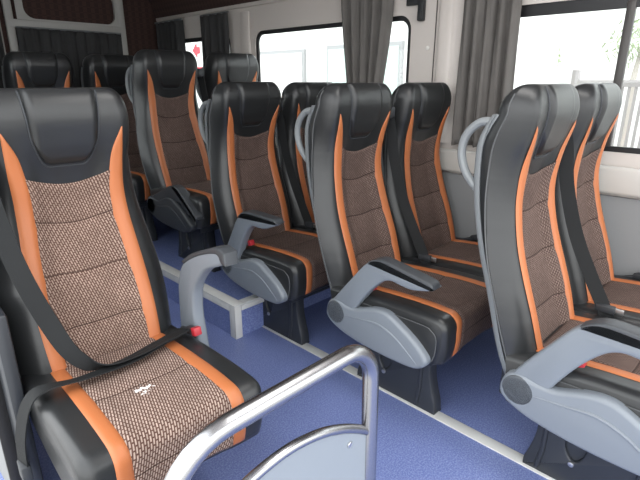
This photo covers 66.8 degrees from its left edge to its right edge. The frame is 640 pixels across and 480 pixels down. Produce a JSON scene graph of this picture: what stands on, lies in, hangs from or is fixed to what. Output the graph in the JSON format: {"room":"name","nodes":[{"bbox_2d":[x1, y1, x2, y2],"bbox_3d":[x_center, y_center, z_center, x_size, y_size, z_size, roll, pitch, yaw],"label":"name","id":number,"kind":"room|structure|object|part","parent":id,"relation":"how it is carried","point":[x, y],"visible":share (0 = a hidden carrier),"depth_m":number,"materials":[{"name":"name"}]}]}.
{"room":"vehicle interior","nodes":[
{"label":"vehicle interior","id":0,"kind":"room"},
{"bbox_2d":[0,442,9,479],"bbox_3d":[-1.834,-0.479,2.012,2.695,2.150,0.030,17,25,42],"label":"wall","id":1,"kind":"structure","parent":0,"point":[3,468],"depth_m":1.46,"materials":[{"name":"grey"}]},
{"bbox_2d":[0,381,21,479],"bbox_3d":[-0.872,-0.183,1.113,0.009,2.150,0.038,17,25,42],"label":"trim","id":2,"kind":"structure","parent":1,"relation":"attached to","point":[7,440],"depth_m":1.35,"materials":[{"name":"black rubber"}]},
{"bbox_2d":[0,0,157,55],"bbox_3d":[-2.092,-1.023,3.627,0.060,2.170,2.120,17,25,42],"label":"wall","id":3,"kind":"structure","parent":0,"point":[139,17],"depth_m":3.75,"materials":[{"name":"brown fabric"}]},
{"bbox_2d":[0,0,128,54],"bbox_3d":[-2.134,-1.074,3.494,0.034,1.850,1.625,17,25,42],"label":"door","id":4,"kind":"structure","parent":3,"relation":"in","point":[118,24],"depth_m":3.51,"materials":[{"name":"grey plastic"}]},
{"bbox_2d":[0,30,4,87],"bbox_3d":[-2.402,-1.021,3.172,0.036,0.759,0.671,17,25,42],"label":"curtain","id":5,"kind":"object","parent":4,"relation":"hanging from","point":[2,53],"visible":0.11,"depth_m":3.33,"materials":[{"name":"grey fabric"}]},
{"bbox_2d":[15,26,122,86],"bbox_3d":[-1.841,-1.200,3.714,0.035,0.759,0.746,17,25,42],"label":"curtain","id":6,"kind":"object","parent":4,"relation":"hanging from","point":[76,44],"visible":0.29,"depth_m":3.62,"materials":[{"name":"grey fabric"}]},
{"bbox_3d":[-1.841,-1.555,3.600,0.012,0.012,0.743,17,25,42],"label":"rail","id":7,"kind":"part","parent":6,"relation":"part of","materials":[{"name":"grey plastic"}]},
{"bbox_2d":[0,297,547,479],"bbox_3d":[-0.297,0.536,2.300,5.050,0.060,2.140,17,25,42],"label":"floor","id":8,"kind":"structure","parent":0,"point":[412,444],"depth_m":1.83,"materials":[{"name":"blue carpet"}]},
{"bbox_2d":[0,87,261,479],"bbox_3d":[-0.553,0.207,1.318,0.573,1.180,0.713,-16,24,-40],"label":"seat","id":9,"kind":"object","parent":8,"relation":"on","point":[91,351],"visible":0.96,"depth_m":1.31,"materials":[{"name":"black leather"}]},
{"bbox_3d":[-0.822,0.482,1.323,0.034,0.655,0.120,-16,24,-40],"label":"belt post","id":10,"kind":"part","parent":9,"relation":"part of","materials":[{"name":"grey paint"}]},
{"bbox_3d":[-0.697,-0.016,1.409,0.467,0.813,0.260,-16,24,-40],"label":"backrest","id":11,"kind":"part","parent":9,"relation":"part of","materials":[{"name":"brown fabric"}]},
{"bbox_3d":[-0.667,0.085,1.408,0.249,0.544,0.152,-16,24,-40],"label":"fabric panel","id":12,"kind":"part","parent":9,"relation":"part of","materials":[{"name":"brown fabric"}]},
{"bbox_2d":[21,325,261,479],"bbox_3d":[-0.488,0.438,1.323,0.461,0.172,0.516,-16,24,-40],"label":"cushion","id":13,"kind":"object","parent":9,"relation":"on","point":[130,421],"depth_m":1.20,"materials":[{"name":"brown fabric"}]},
{"bbox_3d":[-0.349,0.217,1.498,0.040,0.454,0.308,-16,24,-40],"label":"armrest","id":14,"kind":"part","parent":9,"relation":"part of","materials":[{"name":"grey plastic"}]},
{"bbox_2d":[153,216,330,334],"bbox_3d":[-0.881,0.028,3.471,2.335,0.172,1.023,17,25,42],"label":"platform","id":15,"kind":"object","parent":8,"relation":"on","point":[166,246],"visible":0.14,"depth_m":2.67,"materials":[{"name":"blue carpet"}]},
{"bbox_2d":[81,54,157,241],"bbox_3d":[-1.241,-0.640,3.321,0.713,1.190,0.467,17,25,42],"label":"seat","id":16,"kind":"object","parent":15,"relation":"on","point":[98,70],"visible":0.28,"depth_m":3.25,"materials":[{"name":"black leather"}]},
{"bbox_3d":[-1.392,-0.862,3.405,0.260,0.820,0.462,17,25,42],"label":"backrest","id":17,"kind":"part","parent":16,"relation":"part of","materials":[{"name":"black leather"}]},
{"bbox_3d":[-1.361,-0.761,3.406,0.152,0.548,0.246,17,25,42],"label":"fabric panel","id":18,"kind":"part","parent":16,"relation":"part of","materials":[{"name":"brown fabric"}]},
{"bbox_2d":[131,173,146,202],"bbox_3d":[-1.174,-0.408,3.329,0.516,0.174,0.456,17,25,42],"label":"cushion","id":19,"kind":"object","parent":16,"relation":"on","point":[139,180],"depth_m":3.04,"materials":[{"name":"black leather"}]},
{"bbox_3d":[-1.208,-0.371,3.376,0.480,0.155,0.380,17,25,42],"label":"seat frame","id":20,"kind":"part","parent":16,"relation":"part of","materials":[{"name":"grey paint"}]},
{"bbox_2d":[125,49,220,271],"bbox_3d":[-0.727,-0.471,2.809,0.776,1.190,0.522,17,25,42],"label":"seat","id":21,"kind":"object","parent":15,"relation":"on","point":[160,85],"visible":0.74,"depth_m":2.79,"materials":[{"name":"black leather"}]},
{"bbox_3d":[-1.083,-0.880,2.796,0.104,0.228,0.035,15,24,39],"label":"grab handle","id":22,"kind":"part","parent":21,"relation":"part of","materials":[{"name":"grey plastic"}]},
{"bbox_3d":[-0.861,-0.692,2.888,0.260,0.820,0.462,17,25,42],"label":"backrest","id":23,"kind":"part","parent":21,"relation":"part of","materials":[{"name":"black leather"}]},
{"bbox_3d":[-0.797,-0.204,2.640,0.503,0.201,0.044,17,25,42],"label":"armrest","id":24,"kind":"part","parent":21,"relation":"part of","materials":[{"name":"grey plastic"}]},
{"bbox_3d":[-0.830,-0.591,2.889,0.152,0.548,0.246,17,25,42],"label":"fabric panel","id":25,"kind":"part","parent":21,"relation":"part of","materials":[{"name":"brown fabric"}]},
{"bbox_2d":[150,187,217,228],"bbox_3d":[-0.643,-0.238,2.812,0.516,0.174,0.456,17,25,42],"label":"cushion","id":26,"kind":"object","parent":21,"relation":"on","point":[200,199],"depth_m":2.53,"materials":[{"name":"black leather"}]},
{"bbox_3d":[-0.708,-0.009,2.815,0.280,0.270,0.033,17,25,42],"label":"plate","id":27,"kind":"part","parent":21,"relation":"part of","materials":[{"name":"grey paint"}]},
{"bbox_3d":[-0.677,-0.201,2.860,0.480,0.155,0.380,17,25,42],"label":"seat frame","id":28,"kind":"part","parent":21,"relation":"part of","materials":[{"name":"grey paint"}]},
{"bbox_2d":[195,88,204,128],"bbox_3d":[-0.917,-0.743,3.634,0.713,1.190,0.467,17,25,42],"label":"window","id":29,"kind":"structure","parent":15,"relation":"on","point":[195,88],"depth_m":3.82,"materials":[{"name":"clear glass"}]},
{"bbox_2d":[159,261,243,310],"bbox_3d":[-0.806,0.200,2.721,1.176,0.041,0.057,17,25,42],"label":"trim","id":30,"kind":"structure","parent":15,"relation":"attached to","point":[210,293],"depth_m":2.46,"materials":[{"name":"metal"}]},
{"bbox_2d":[229,305,242,338],"bbox_3d":[-0.409,0.396,2.363,0.046,0.168,0.039,17,25,42],"label":"trim","id":31,"kind":"structure","parent":15,"relation":"attached to","point":[235,313],"depth_m":2.35,"materials":[{"name":"metal"}]},
{"bbox_2d":[239,294,263,309],"bbox_3d":[-0.340,0.302,2.405,0.046,0.036,0.153,17,25,42],"label":"trim","id":32,"kind":"structure","parent":15,"relation":"attached to","point":[252,300],"depth_m":2.38,"materials":[{"name":"metal"}]},
{"bbox_2d":[198,82,329,344],"bbox_3d":[-0.207,-0.149,2.378,0.742,1.193,0.521,17,25,42],"label":"seat","id":33,"kind":"object","parent":8,"relation":"on","point":[280,263],"visible":0.89,"depth_m":2.34,"materials":[{"name":"brown fabric"}]},
{"bbox_3d":[-0.551,-0.561,2.351,0.104,0.228,0.039,20,27,41],"label":"grab handle","id":34,"kind":"part","parent":33,"relation":"part of","materials":[{"name":"grey plastic"}]},
{"bbox_3d":[-0.340,-0.367,2.456,0.233,0.826,0.462,17,25,42],"label":"backrest","id":35,"kind":"part","parent":33,"relation":"part of","materials":[{"name":"black leather"}]},
{"bbox_3d":[-0.315,0.026,2.218,0.441,0.318,0.044,6,17,45],"label":"armrest","id":36,"kind":"part","parent":33,"relation":"part of","materials":[{"name":"grey plastic"}]},
{"bbox_3d":[-0.310,-0.267,2.459,0.133,0.553,0.246,17,25,42],"label":"fabric panel","id":37,"kind":"part","parent":33,"relation":"part of","materials":[{"name":"brown fabric"}]},
{"bbox_3d":[-0.291,0.146,2.237,0.454,0.118,0.006,17,25,42],"label":"panel","id":38,"kind":"part","parent":33,"relation":"part of","materials":[{"name":"grey plastic"}]},
{"bbox_3d":[-0.194,0.312,2.390,0.280,0.270,0.033,17,25,42],"label":"plate","id":39,"kind":"part","parent":33,"relation":"part of","materials":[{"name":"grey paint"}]},
{"bbox_2d":[242,227,328,299],"bbox_3d":[-0.129,0.083,2.387,0.516,0.174,0.456,17,25,42],"label":"cushion","id":40,"kind":"object","parent":33,"relation":"on","point":[292,256],"depth_m":2.18,"materials":[{"name":"black leather"}]},
{"bbox_3d":[-0.163,0.121,2.434,0.480,0.155,0.380,17,25,42],"label":"seat frame","id":41,"kind":"part","parent":33,"relation":"part of","materials":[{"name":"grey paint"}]},
{"bbox_2d":[163,344,378,479],"bbox_3d":[-0.053,0.721,0.932,0.033,1.046,0.476,17,25,42],"label":"grab rail","id":42,"kind":"object","parent":8,"relation":"on","point":[346,451],"visible":1,"depth_m":0.83,"materials":[{"name":"silver metal"}]},
{"bbox_3d":[-0.054,0.784,0.953,0.008,0.914,0.441,17,25,42],"label":"guard plate","id":43,"kind":"part","parent":42,"relation":"part of","materials":[{"name":"grey plastic"}]},
{"bbox_2d":[295,83,492,414],"bbox_3d":[0.297,0.008,1.908,0.768,1.190,0.521,17,25,42],"label":"seat","id":44,"kind":"object","parent":8,"relation":"on","point":[414,317],"visible":0.98,"depth_m":1.85,"materials":[{"name":"black leather"}]},
{"bbox_3d":[-0.056,-0.401,1.892,0.104,0.228,0.035,15,24,39],"label":"grab handle","id":45,"kind":"part","parent":44,"relation":"part of","materials":[{"name":"grey plastic"}]},
{"bbox_3d":[0.166,-0.212,1.984,0.260,0.820,0.462,17,25,42],"label":"backrest","id":46,"kind":"part","parent":44,"relation":"part of","materials":[{"name":"black leather"}]},
{"bbox_3d":[0.197,-0.112,1.985,0.152,0.548,0.246,17,25,42],"label":"fabric panel","id":47,"kind":"part","parent":44,"relation":"part of","materials":[{"name":"brown fabric"}]},
{"bbox_3d":[0.211,0.214,1.735,0.441,0.318,0.044,17,25,42],"label":"armrest","id":48,"kind":"part","parent":44,"relation":"part of","materials":[{"name":"grey plastic"}]},
{"bbox_3d":[0.320,0.470,1.911,0.280,0.270,0.033,17,25,42],"label":"plate","id":49,"kind":"part","parent":44,"relation":"part of","materials":[{"name":"grey paint"}]},
{"bbox_3d":[0.223,0.304,1.758,0.454,0.118,0.006,17,25,42],"label":"panel","id":50,"kind":"part","parent":44,"relation":"part of","materials":[{"name":"grey plastic"}]},
{"bbox_2d":[331,260,492,364],"bbox_3d":[0.384,0.241,1.908,0.516,0.174,0.456,17,25,42],"label":"cushion","id":51,"kind":"object","parent":44,"relation":"on","point":[443,320],"depth_m":1.71,"materials":[{"name":"brown fabric"}]},
{"bbox_2d":[262,326,554,479],"bbox_3d":[0.653,0.724,1.627,2.615,0.005,0.048,17,25,42],"label":"trim","id":52,"kind":"structure","parent":8,"relation":"on","point":[500,448],"depth_m":1.76,"materials":[{"name":"metal"}]},
{"bbox_2d":[457,83,639,479],"bbox_3d":[0.805,0.164,1.434,0.768,1.190,0.521,17,25,42],"label":"seat","id":53,"kind":"object","parent":8,"relation":"on","point":[572,373],"visible":1,"depth_m":1.40,"materials":[{"name":"black leather"}]},
{"bbox_3d":[0.452,-0.245,1.418,0.104,0.228,0.035,15,24,39],"label":"grab handle","id":54,"kind":"part","parent":53,"relation":"part of","materials":[{"name":"grey plastic"}]},
{"bbox_3d":[0.858,0.435,1.482,0.480,0.155,0.380,17,25,42],"label":"seat frame","id":55,"kind":"part","parent":53,"relation":"part of","materials":[{"name":"grey paint"}]},
{"bbox_3d":[0.674,-0.056,1.510,0.260,0.820,0.462,17,25,42],"label":"backrest","id":56,"kind":"part","parent":53,"relation":"part of","materials":[{"name":"black leather"}]},
{"bbox_3d":[0.705,0.045,1.511,0.152,0.548,0.246,17,25,42],"label":"fabric panel","id":57,"kind":"part","parent":53,"relation":"part of","materials":[{"name":"brown fabric"}]},
{"bbox_2d":[505,310,639,409],"bbox_3d":[0.892,0.398,1.434,0.516,0.174,0.456,17,25,42],"label":"cushion","id":58,"kind":"object","parent":53,"relation":"on","point":[615,377],"depth_m":1.34,"materials":[{"name":"black leather"}]},
{"bbox_3d":[0.828,0.626,1.437,0.280,0.270,0.033,17,25,42],"label":"plate","id":59,"kind":"part","parent":53,"relation":"part of","materials":[{"name":"grey paint"}]},
{"bbox_3d":[0.714,0.357,1.262,0.441,0.318,0.044,12,21,43],"label":"armrest","id":60,"kind":"part","parent":53,"relation":"part of","materials":[{"name":"grey plastic"}]},
{"bbox_3d":[0.731,0.460,1.284,0.454,0.118,0.006,17,25,42],"label":"panel","id":61,"kind":"part","parent":53,"relation":"part of","materials":[{"name":"grey plastic"}]},
{"bbox_3d":[0.996,0.240,1.617,0.030,0.020,0.005,17,25,42],"label":"tongue plate","id":62,"kind":"part","parent":53,"relation":"part of","materials":[{"name":"silver metal"}]},
{"bbox_2d":[159,0,639,199],"bbox_3d":[0.440,-0.369,2.732,5.070,1.990,0.056,17,25,42],"label":"wall","id":63,"kind":"structure","parent":0,"point":[290,13],"depth_m":2.74,"materials":[{"name":"white"}]},
{"bbox_2d":[155,18,185,50],"bbox_3d":[-1.225,-1.421,4.019,0.416,0.729,0.063,17,25,42],"label":"curtain","id":64,"kind":"object","parent":63,"relation":"hanging from","point":[170,33],"visible":0.3,"depth_m":3.90,"materials":[{"name":"grey fabric"}]},
{"bbox_3d":[-1.226,-1.761,3.905,0.416,0.012,0.012,17,25,42],"label":"rail","id":65,"kind":"part","parent":64,"relation":"part of","materials":[{"name":"grey plastic"}]},
{"bbox_2d":[148,0,259,17],"bbox_3d":[0.313,-1.464,2.219,5.050,0.410,0.380,17,25,42],"label":"ceiling","id":66,"kind":"structure","parent":63,"relation":"attached to","point":[161,8],"depth_m":3.72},
{"bbox_2d":[185,37,230,52],"bbox_3d":[-0.880,-1.280,3.788,0.704,0.571,0.012,17,25,42],"label":"window","id":67,"kind":"structure","parent":63,"relation":"in","point":[190,40],"depth_m":3.79,"materials":[{"name":"black rubber"}]},
{"bbox_2d":[200,11,229,65],"bbox_3d":[-0.760,-1.276,3.580,0.343,0.729,0.063,17,25,42],"label":"curtain","id":68,"kind":"object","parent":63,"relation":"hanging from","point":[214,26],"visible":0.34,"depth_m":3.49,"materials":[{"name":"grey fabric"}]},
{"bbox_3d":[-0.759,-1.617,3.469,0.343,0.012,0.012,17,25,42],"label":"rail","id":69,"kind":"part","parent":68,"relation":"part of","materials":[{"name":"grey plastic"}]},
{"bbox_2d":[156,0,287,21],"bbox_3d":[0.409,-1.300,2.414,5.000,0.027,0.014,17,25,42],"label":"trim","id":70,"kind":"structure","parent":63,"relation":"attached to","point":[261,2],"depth_m":3.45,"materials":[{"name":"grey plastic"}]},
{"bbox_2d":[196,52,280,168],"bbox_3d":[-0.397,-0.696,3.100,0.759,0.945,0.479,17,25,42],"label":"seat","id":71,"kind":"object","parent":63,"relation":"attached to","point":[218,67],"visible":0.16,"depth_m":3.05,"materials":[{"name":"black leather"}]},
{"bbox_3d":[-0.758,-0.984,3.111,0.104,0.228,0.035,15,24,39],"label":"grab handle","id":72,"kind":"part","parent":71,"relation":"part of","materials":[{"name":"grey plastic"}]},
{"bbox_3d":[-0.536,-0.795,3.203,0.260,0.820,0.462,17,25,42],"label":"backrest","id":73,"kind":"part","parent":71,"relation":"part of","materials":[{"name":"black leather"}]},
{"bbox_2d":[240,11,250,53],"bbox_3d":[-0.509,-1.193,3.393,0.095,0.740,0.022,17,25,42],"label":"trim","id":74,"kind":"structure","parent":63,"relation":"attached to","point":[244,16],"depth_m":3.30,"materials":[{"name":"grey plastic"}]},
{"bbox_2d":[275,82,331,230],"bbox_3d":[0.117,-0.374,2.675,0.759,0.945,0.479,17,25,42],"label":"seat","id":75,"kind":"object","parent":63,"relation":"attached to","point":[296,96],"visible":0.16,"depth_m":2.66,"materials":[{"name":"black leather"}]},
{"bbox_2d":[295,225,315,230],"bbox_3d":[0.196,-0.020,2.701,0.516,0.174,0.456,17,25,42],"label":"cushion","id":76,"kind":"object","parent":75,"relation":"on","point":[296,226],"depth_m":2.68,"materials":[{"name":"black leather"}]},
{"bbox_3d":[0.009,-0.373,2.779,0.152,0.548,0.246,17,25,42],"label":"fabric panel","id":77,"kind":"part","parent":75,"relation":"part of","materials":[{"name":"brown fabric"}]},
{"bbox_2d":[256,16,410,82],"bbox_3d":[0.020,-0.993,2.951,1.269,0.591,0.012,17,25,42],"label":"window","id":78,"kind":"structure","parent":63,"relation":"in","point":[396,18],"depth_m":2.91,"materials":[{"name":"black rubber"}]},
{"bbox_2d":[341,0,393,82],"bbox_3d":[0.236,-0.967,2.650,0.369,0.724,0.060,17,25,42],"label":"curtain","id":79,"kind":"object","parent":63,"relation":"hanging from","point":[366,24],"visible":0.59,"depth_m":2.60,"materials":[{"name":"grey fabric"}]},
{"bbox_2d":[406,0,425,20],"bbox_3d":[0.467,-1.136,2.389,0.108,0.110,0.035,17,25,42],"label":"window hinge","id":80,"kind":"object","parent":63,"relation":"attached to","point":[421,4],"visible":1,"depth_m":2.36,"materials":[{"name":"black plastic"}]},
{"bbox_2d":[204,123,639,197],"bbox_3d":[0.402,-0.479,2.677,5.000,0.112,0.035,17,25,42],"label":"trim","id":81,"kind":"structure","parent":63,"relation":"attached to","point":[622,181],"depth_m":1.95,"materials":[{"name":"grey"}]},
{"bbox_2d":[381,82,483,277],"bbox_3d":[0.630,-0.216,2.196,0.759,0.945,0.479,17,25,42],"label":"seat","id":82,"kind":"object","parent":63,"relation":"attached to","point":[421,108],"visible":0.64,"depth_m":2.22,"materials":[{"name":"black leather"}]},
{"bbox_3d":[0.491,-0.316,2.298,0.260,0.820,0.462,17,25,42],"label":"backrest","id":83,"kind":"part","parent":82,"relation":"part of","materials":[{"name":"black leather"}]},
{"bbox_3d":[0.522,-0.215,2.299,0.152,0.548,0.246,17,25,42],"label":"fabric panel","id":84,"kind":"part","parent":82,"relation":"part of","materials":[{"name":"brown fabric"}]},
{"bbox_2d":[402,237,483,277],"bbox_3d":[0.709,0.138,2.222,0.516,0.174,0.456,17,25,42],"label":"cushion","id":85,"kind":"object","parent":82,"relation":"on","point":[454,253],"depth_m":2.21,"materials":[{"name":"brown fabric"}]},
{"bbox_2d":[431,0,437,81],"bbox_3d":[0.562,-0.892,2.400,0.005,0.790,0.004,17,25,42],"label":"trim","id":86,"kind":"structure","parent":63,"relation":"attached to","point":[437,0],"depth_m":2.37,"materials":[{"name":"grey plastic"}]},
{"bbox_2d":[434,0,461,142],"bbox_3d":[0.603,-0.859,2.349,0.118,0.760,0.028,17,25,42],"label":"trim","id":87,"kind":"structure","parent":63,"relation":"attached to","point":[449,20],"depth_m":2.32,"materials":[{"name":"grey plastic"}]},
{"bbox_2d":[276,148,639,275],"bbox_3d":[0.410,-0.064,2.823,5.000,0.752,0.012,17,25,42],"label":"wall panel","id":88,"kind":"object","parent":63,"relation":"attached to","point":[621,215],"depth_m":2.00,"materials":[{"name":"grey plastic"}]},
{"bbox_2d":[451,0,521,147],"bbox_3d":[0.740,-0.796,2.180,0.285,0.754,0.063,17,25,42],"label":"curtain","id":89,"kind":"object","parent":63,"relation":"hanging from","point":[490,28],"visible":0.86,"depth_m":2.17,"materials":[{"name":"grey fabric"}]},
{"bbox_2d":[521,0,639,153],"bbox_3d":[1.391,-0.567,1.674,1.996,0.581,0.020,17,25,42],"label":"window","id":90,"kind":"structure","parent":63,"relation":"in","point":[572,6],"depth_m":1.89,"materials":[{"name":"black rubber"}]},
{"bbox_2d":[555,83,639,324],"bbox_3d":[1.138,-0.060,1.722,0.759,0.945,0.479,17,25,42],"label":"seat","id":91,"kind":"object","parent":63,"relation":"attached to","point":[600,103],"visible":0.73,"depth_m":1.74,"materials":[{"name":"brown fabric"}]},
{"bbox_3d":[1.030,-0.059,1.826,0.152,0.548,0.246,17,25,42],"label":"fabric panel","id":92,"kind":"part","parent":91,"relation":"part of","materials":[{"name":"brown fabric"}]},
{"bbox_2d":[573,275,639,324],"bbox_3d":[1.217,0.294,1.748,0.516,0.174,0.456,17,25,42],"label":"cushion","id":93,"kind":"object","parent":91,"relation":"on","point":[622,292],"depth_m":1.75,"materials":[{"name":"brown fabric"}]},
{"bbox_3d":[-2.011,0.128,3.168,1.170,0.172,1.017,17,25,42],"label":"floor","id":94,"kind":"structure","parent":0,"visible":0},
{"bbox_2d":[1,51,72,87],"bbox_3d":[-1.564,-0.536,3.008,0.713,1.190,0.467,17,25,42],"label":"seat","id":95,"kind":"object","parent":94,"relation":"on","point":[20,69],"visible":0.2,"depth_m":2.96,"materials":[{"name":"black leather"}]},
{"label":"outside","id":96,"kind":"structure","parent":0,"visible":0},
{"bbox_3d":[-3.631,-1.613,10.603,70.000,0.060,70.000,17,25,42],"label":"ground","id":97,"kind":"structure","parent":96,"visible":0},
{"bbox_2d":[185,42,202,67],"bbox_3d":[-2.777,-3.491,11.650,2.500,2.850,0.084,17,25,42],"label":"shop sign","id":98,"kind":"object","parent":97,"relation":"on","point":[195,48],"visible":0.07,"depth_m":11.44,"materials":[{"name":"grey"}]},
{"bbox_2d":[196,90,201,107],"bbox_3d":[-2.949,-5.485,14.265,6.400,5.000,3.150,17,25,42],"label":"building","id":99,"kind":"structure","parent":97,"relation":"on","point":[199,101],"depth_m":13.05,"materials":[{"name":"grey"}]},
{"bbox_2d":[260,14,563,97],"bbox_3d":[1.337,-4.466,9.579,5.600,6.000,3.150,17,25,42],"label":"building","id":100,"kind":"structure","parent":97,"relation":"on","point":[317,55],"depth_m":8.84,"materials":[{"name":"grey"}]},
{"bbox_2d":[260,53,301,97],"bbox_3d":[-0.848,-2.808,10.187,1.380,2.050,0.030,17,25,42],"label":"window","id":101,"kind":"structure","parent":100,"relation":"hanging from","point":[282,69],"depth_m":9.89,"materials":[{"name":"white glass"}]},
{"bbox_2d":[328,46,398,93],"bbox_3d":[0.721,-2.339,8.718,1.580,2.080,0.030,17,25,42],"label":"window","id":102,"kind":"structure","parent":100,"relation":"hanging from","point":[336,59],"depth_m":8.70,"materials":[{"name":"grey"}]},
{"bbox_2d":[557,45,562,67],"bbox_3d":[4.756,-3.046,10.740,0.812,2.583,0.903,-5,19,-15],"label":"street tree","id":103,"kind":"object","parent":97,"relation":"on","point":[558,61],"visible":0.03,"depth_m":10.24,"materials":[{"name":"beige plant"}]},
{"bbox_2d":[554,7,639,147],"bbox_3d":[10.464,-4.055,9.131,17.000,5.500,3.150,17,25,42],"label":"outdoor background","id":104,"kind":"structure","parent":97,"relation":"on","point":[583,34],"depth_m":11.18,"materials":[{"name":"white"}]},
{"bbox_2d":[571,70,639,147],"bbox_3d":[3.676,-0.359,3.755,3.510,1.850,0.060,17,25,42],"label":"railing fence","id":105,"kind":"object","parent":97,"relation":"on","point":[575,79],"visible":0.14,"depth_m":4.41,"materials":[{"name":"grey paint"}]},
{"bbox_3d":[2.445,-0.738,4.903,0.060,1.850,0.060,17,25,42],"label":"post","id":106,"kind":"part","parent":105,"relation":"part of","materials":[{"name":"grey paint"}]},
{"bbox_3d":[3.679,-1.123,3.499,3.500,0.060,0.040,17,25,42],"label":"rail","id":107,"kind":"part","parent":105,"relation":"part of","materials":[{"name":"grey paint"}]},
{"bbox_2d":[599,13,639,146],"bbox_3d":[5.135,-2.236,7.939,1.214,2.799,1.237,17,25,42],"label":"street tree","id":108,"kind":"object","parent":97,"relation":"on","point":[634,74],"visible":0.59,"depth_m":7.82,"materials":[{"name":"beige plant"}]}
]}

